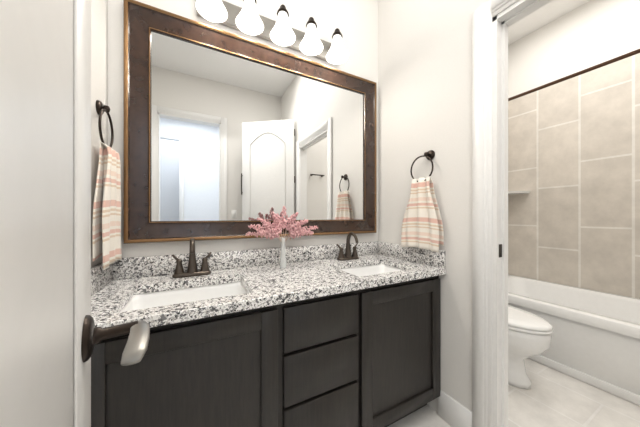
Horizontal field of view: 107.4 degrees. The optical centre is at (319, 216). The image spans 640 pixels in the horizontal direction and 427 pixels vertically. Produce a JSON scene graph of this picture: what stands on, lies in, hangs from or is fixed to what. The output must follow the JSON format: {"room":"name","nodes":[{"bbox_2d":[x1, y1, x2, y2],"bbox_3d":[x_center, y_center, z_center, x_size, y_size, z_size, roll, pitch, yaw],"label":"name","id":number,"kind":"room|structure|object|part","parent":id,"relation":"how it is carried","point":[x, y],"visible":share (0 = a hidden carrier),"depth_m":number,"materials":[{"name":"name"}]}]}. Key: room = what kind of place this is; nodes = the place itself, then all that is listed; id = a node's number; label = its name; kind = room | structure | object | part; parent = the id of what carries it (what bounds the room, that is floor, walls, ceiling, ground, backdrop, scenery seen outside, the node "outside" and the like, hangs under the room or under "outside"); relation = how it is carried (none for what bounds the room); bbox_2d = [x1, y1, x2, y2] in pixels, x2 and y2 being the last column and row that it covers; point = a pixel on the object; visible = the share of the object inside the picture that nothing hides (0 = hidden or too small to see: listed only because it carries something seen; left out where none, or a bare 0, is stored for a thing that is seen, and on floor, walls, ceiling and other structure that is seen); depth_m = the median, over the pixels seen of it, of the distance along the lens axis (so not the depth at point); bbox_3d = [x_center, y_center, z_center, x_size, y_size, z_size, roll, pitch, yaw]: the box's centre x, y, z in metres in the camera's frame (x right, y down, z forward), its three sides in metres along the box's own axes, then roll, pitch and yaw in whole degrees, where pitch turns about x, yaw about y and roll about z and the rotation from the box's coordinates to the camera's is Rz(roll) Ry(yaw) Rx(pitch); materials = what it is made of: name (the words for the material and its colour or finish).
{"room":"bathroom","nodes":[
{"label":"bathroom","id":0,"kind":"room"},
{"bbox_2d":[91,0,107,266],"bbox_3d":[-1.106,-0.405,0.526,0.770,3.050,0.780,0,0,-28],"label":"wall","id":1,"kind":"structure","parent":0,"point":[99,50],"depth_m":0.94,"materials":[{"name":"paint"}]},
{"bbox_2d":[91,262,114,295],"bbox_3d":[-0.804,0.237,0.804,0.019,0.095,0.524,0,0,-28],"label":"backsplash","id":2,"kind":"structure","parent":1,"relation":"attached to","point":[100,278],"depth_m":0.91,"materials":[{"name":"grey stone"}]},
{"bbox_2d":[92,100,121,269],"bbox_3d":[-0.852,-0.135,0.940,0.063,0.659,0.222,0,0,-28],"label":"towel ring","id":3,"kind":"object","parent":1,"relation":"attached to","point":[106,234],"visible":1,"depth_m":0.91,"materials":[{"name":"fabric"}]},
{"bbox_2d":[108,0,377,257],"bbox_3d":[0.273,-0.405,1.756,4.355,3.050,0.115,0,0,-28],"label":"wall","id":4,"kind":"structure","parent":0,"point":[355,22],"depth_m":1.41,"materials":[{"name":"paint"}]},
{"bbox_2d":[115,241,378,279],"bbox_3d":[-0.248,0.237,1.403,1.560,0.095,0.020,0,0,-28],"label":"backsplash","id":5,"kind":"structure","parent":4,"relation":"attached to","point":[125,268],"depth_m":1.30,"materials":[{"name":"grey stone"}]},
{"bbox_2d":[123,0,376,243],"bbox_3d":[-0.237,-0.428,1.399,1.460,1.104,0.038,0,0,-28],"label":"mirror","id":6,"kind":"object","parent":4,"relation":"attached to","point":[227,135],"visible":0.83,"depth_m":1.28,"materials":[{"name":"clear glass"}]},
{"label":"glass","id":7,"kind":"part","parent":6,"relation":"part of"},
{"bbox_2d":[195,0,348,64],"bbox_3d":[-0.217,-1.096,1.332,0.864,0.184,0.175,0,0,-28],"label":"sconce","id":8,"kind":"object","parent":4,"relation":"attached to","point":[247,18],"visible":1,"depth_m":1.34,"materials":[{"name":"glass"}]},
{"bbox_3d":[-0.529,-1.069,1.151,0.144,0.129,0.144,0,0,-28],"label":"lamp shade","id":9,"kind":"part","parent":8,"relation":"part of","materials":[{"name":"white glass"}]},
{"bbox_3d":[-0.368,-1.069,1.235,0.144,0.129,0.144,0,0,-28],"label":"lamp shade","id":10,"kind":"part","parent":8,"relation":"part of","materials":[{"name":"white glass"}]},
{"bbox_3d":[-0.208,-1.069,1.319,0.144,0.129,0.144,0,0,-28],"label":"lamp shade","id":11,"kind":"part","parent":8,"relation":"part of","materials":[{"name":"white glass"}]},
{"bbox_3d":[-0.051,-1.069,1.402,0.144,0.129,0.144,0,0,-28],"label":"lamp shade","id":12,"kind":"part","parent":8,"relation":"part of","materials":[{"name":"white glass"}]},
{"bbox_3d":[0.109,-1.069,1.486,0.144,0.129,0.144,0,0,-28],"label":"lamp shade","id":13,"kind":"part","parent":8,"relation":"part of","materials":[{"name":"white glass"}]},
{"bbox_3d":[1.752,-0.095,2.461,0.850,2.430,0.010,0,0,-28],"label":"tile","id":14,"kind":"structure","parent":4,"relation":"attached to","visible":0},
{"bbox_2d":[508,49,639,100],"bbox_3d":[1.830,-0.990,1.571,0.064,0.064,1.636,0,0,-28],"label":"curtain rod","id":15,"kind":"object","parent":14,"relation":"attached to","point":[621,57],"visible":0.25,"depth_m":1.62,"materials":[{"name":"brown metal"}]},
{"bbox_2d":[378,0,490,412],"bbox_3d":[0.661,-0.405,1.454,0.092,3.050,0.779,0,0,-28],"label":"wall","id":16,"kind":"structure","parent":0,"point":[424,75],"depth_m":1.33,"materials":[{"name":"paint"}]},
{"bbox_2d":[379,242,444,267],"bbox_3d":[0.560,0.237,1.521,0.020,0.095,0.524,0,0,-28],"label":"backsplash","id":17,"kind":"structure","parent":16,"relation":"attached to","point":[421,256],"depth_m":1.45,"materials":[{"name":"grey stone"}]},
{"bbox_2d":[401,150,443,252],"bbox_3d":[0.599,-0.094,1.388,0.077,0.583,0.261,0,0,-28],"label":"towel ring","id":18,"kind":"object","parent":16,"relation":"attached to","point":[422,226],"visible":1,"depth_m":1.35,"materials":[{"name":"fabric"}]},
{"bbox_2d":[438,390,471,426],"bbox_3d":[0.711,1.046,1.244,0.015,0.148,0.188,0,0,-28],"label":"baseboard","id":19,"kind":"structure","parent":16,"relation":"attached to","point":[452,412],"depth_m":1.24,"materials":[{"name":"white wood"}]},
{"bbox_2d":[388,358,639,426],"bbox_3d":[1.272,1.150,-0.148,4.355,0.060,4.415,0,0,-28],"label":"floor","id":20,"kind":"structure","parent":0,"point":[551,397],"depth_m":1.38,"materials":[{"name":"tile"}]},
{"bbox_2d":[0,0,90,426],"bbox_3d":[-0.167,0.101,0.094,0.035,2.022,0.710,0,0,-38],"label":"door","id":21,"kind":"structure","parent":20,"relation":"on","point":[36,213],"depth_m":0.20,"materials":[{"name":"white wood"}]},
{"bbox_3d":[-0.339,0.101,0.337,0.004,2.022,0.115,0,0,-38],"label":"door left stile latch","id":22,"kind":"part","parent":21,"relation":"part of","materials":[{"name":"white wood"}]},
{"bbox_2d":[81,315,94,362],"bbox_3d":[-0.331,0.174,0.338,0.009,0.063,0.063,0,0,-38],"label":"rosette","id":23,"kind":"object","parent":21,"relation":"attached to","point":[87,347],"visible":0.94,"depth_m":0.32,"materials":[{"name":"brown metal"}]},
{"bbox_2d":[93,321,137,344],"bbox_3d":[-0.309,0.174,0.355,0.053,0.025,0.025,0,0,-38],"label":"spindle","id":24,"kind":"object","parent":21,"relation":"attached to","point":[100,333],"visible":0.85,"depth_m":0.35,"materials":[{"name":"brown metal"}]},
{"bbox_2d":[121,321,149,365],"bbox_3d":[-0.262,0.176,0.338,0.027,0.020,0.109,0,0,-34],"label":"lever","id":25,"kind":"object","parent":21,"relation":"attached to","point":[135,349],"visible":1,"depth_m":0.32,"materials":[{"name":"silver metal"}]},
{"bbox_2d":[91,276,440,426],"bbox_3d":[-0.132,0.720,1.181,1.560,0.800,0.522,0,0,-28],"label":"bathroom vanity","id":26,"kind":"object","parent":20,"relation":"on","point":[347,334],"depth_m":0.90,"materials":[{"name":"wood"}]},
{"bbox_3d":[-0.405,0.675,0.753,0.553,0.654,0.019,0,0,-28],"label":"door","id":27,"kind":"part","parent":26,"relation":"part of","materials":[{"name":"black wood"}]},
{"bbox_2d":[91,256,445,335],"bbox_3d":[-0.126,0.302,1.170,1.560,0.035,0.548,0,0,-28],"label":"countertop","id":28,"kind":"structure","parent":26,"relation":"on","point":[271,285],"depth_m":0.98,"materials":[{"name":"grey stone"}]},
{"bbox_2d":[119,280,250,311],"bbox_3d":[-0.502,0.388,0.917,0.474,0.160,0.360,0,0,-28],"label":"sink","id":29,"kind":"object","parent":28,"relation":"in","point":[142,297],"depth_m":1.03,"materials":[{"name":"white ceramic"}]},
{"bbox_2d":[171,238,210,279],"bbox_3d":[-0.595,0.194,1.094,0.171,0.181,0.135,0,0,-28],"label":"faucet","id":30,"kind":"object","parent":28,"relation":"on","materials":[{"name":"brown metal"}]},
{"bbox_2d":[245,206,317,267],"bbox_3d":[-0.193,0.114,1.279,0.401,0.340,0.105,0,0,-28],"label":"flower vase","id":31,"kind":"object","parent":28,"relation":"on","point":[270,231],"visible":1,"depth_m":1.27,"materials":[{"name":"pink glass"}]},
{"bbox_3d":[-0.202,0.201,1.289,0.038,0.165,0.038,0,0,-28],"label":"glass","id":32,"kind":"part","parent":31,"relation":"part of","materials":[{"name":"clear glass"}]},
{"bbox_2d":[335,232,362,259],"bbox_3d":[0.204,0.194,1.514,0.171,0.181,0.135,0,0,-28],"label":"faucet","id":33,"kind":"object","parent":28,"relation":"on","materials":[{"name":"brown metal"}]},
{"bbox_2d":[343,260,398,275],"bbox_3d":[0.296,0.388,1.336,0.474,0.160,0.360,0,0,-28],"label":"sink","id":34,"kind":"object","parent":28,"relation":"in","point":[359,269],"depth_m":1.50,"materials":[{"name":"white ceramic"}]},
{"bbox_3d":[0.015,0.871,0.974,0.345,0.262,0.019,0,0,-28],"label":"drawer","id":35,"kind":"part","parent":26,"relation":"part of","materials":[{"name":"black wood"}]},
{"bbox_3d":[0.015,0.630,0.974,0.345,0.192,0.019,0,0,-28],"label":"drawer","id":36,"kind":"part","parent":26,"relation":"part of","materials":[{"name":"black wood"}]},
{"bbox_3d":[0.015,0.434,0.974,0.345,0.172,0.019,0,0,-28],"label":"drawer","id":37,"kind":"part","parent":26,"relation":"part of","materials":[{"name":"black wood"}]},
{"bbox_3d":[0.426,0.675,1.190,0.545,0.654,0.019,0,0,-28],"label":"door","id":38,"kind":"part","parent":26,"relation":"part of","materials":[{"name":"black wood"}]},
{"bbox_2d":[472,0,551,426],"bbox_3d":[1.019,0.060,0.772,0.132,2.119,0.930,0,0,-28],"label":"door frame","id":39,"kind":"structure","parent":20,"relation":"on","point":[493,21],"depth_m":1.09,"materials":[{"name":"white wood"}]},
{"bbox_2d":[508,305,552,388],"bbox_3d":[1.231,0.732,1.760,0.470,0.773,0.756,0,0,-28],"label":"toilet","id":40,"kind":"object","parent":20,"relation":"on","point":[529,334],"visible":0.23,"depth_m":1.49,"materials":[{"name":"ceramic"}]},
{"bbox_3d":[1.282,0.686,1.679,0.378,0.030,0.561,0,0,-28],"label":"lid","id":41,"kind":"part","parent":40,"relation":"part of","materials":[{"name":"ceramic"}]},
{"bbox_2d":[508,274,639,405],"bbox_3d":[2.141,0.887,1.734,0.813,0.464,1.636,0,0,-28],"label":"bathtub","id":42,"kind":"object","parent":20,"relation":"on","point":[595,340],"visible":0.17,"depth_m":1.64,"materials":[{"name":"ceramic"}]},
{"bbox_2d":[508,0,589,44],"bbox_3d":[1.272,-1.960,-0.148,4.355,0.060,4.415,0,0,-28],"label":"ceiling","id":43,"kind":"structure","parent":0,"point":[549,12],"depth_m":2.28,"materials":[{"name":"paint"}]},
{"bbox_2d":[508,0,639,97],"bbox_3d":[2.589,-0.405,1.904,0.115,3.050,1.775,0,0,-28],"label":"wall","id":44,"kind":"structure","parent":0,"point":[590,33],"depth_m":2.19,"materials":[{"name":"paint"}]},
{"bbox_2d":[508,191,529,194],"bbox_3d":[2.079,-0.251,2.513,0.200,0.022,0.200,0,0,-28],"label":"corner shelf","id":45,"kind":"object","parent":44,"relation":"attached to","point":[516,192],"visible":0.68,"depth_m":2.47,"materials":[{"name":"ceramic"}]},
{"bbox_2d":[508,53,639,298],"bbox_3d":[2.509,-0.095,1.922,0.010,2.430,1.650,0,0,-28],"label":"tile","id":46,"kind":"structure","parent":44,"relation":"attached to","point":[574,170],"depth_m":2.16,"materials":[{"name":"beige tile"}]}
]}

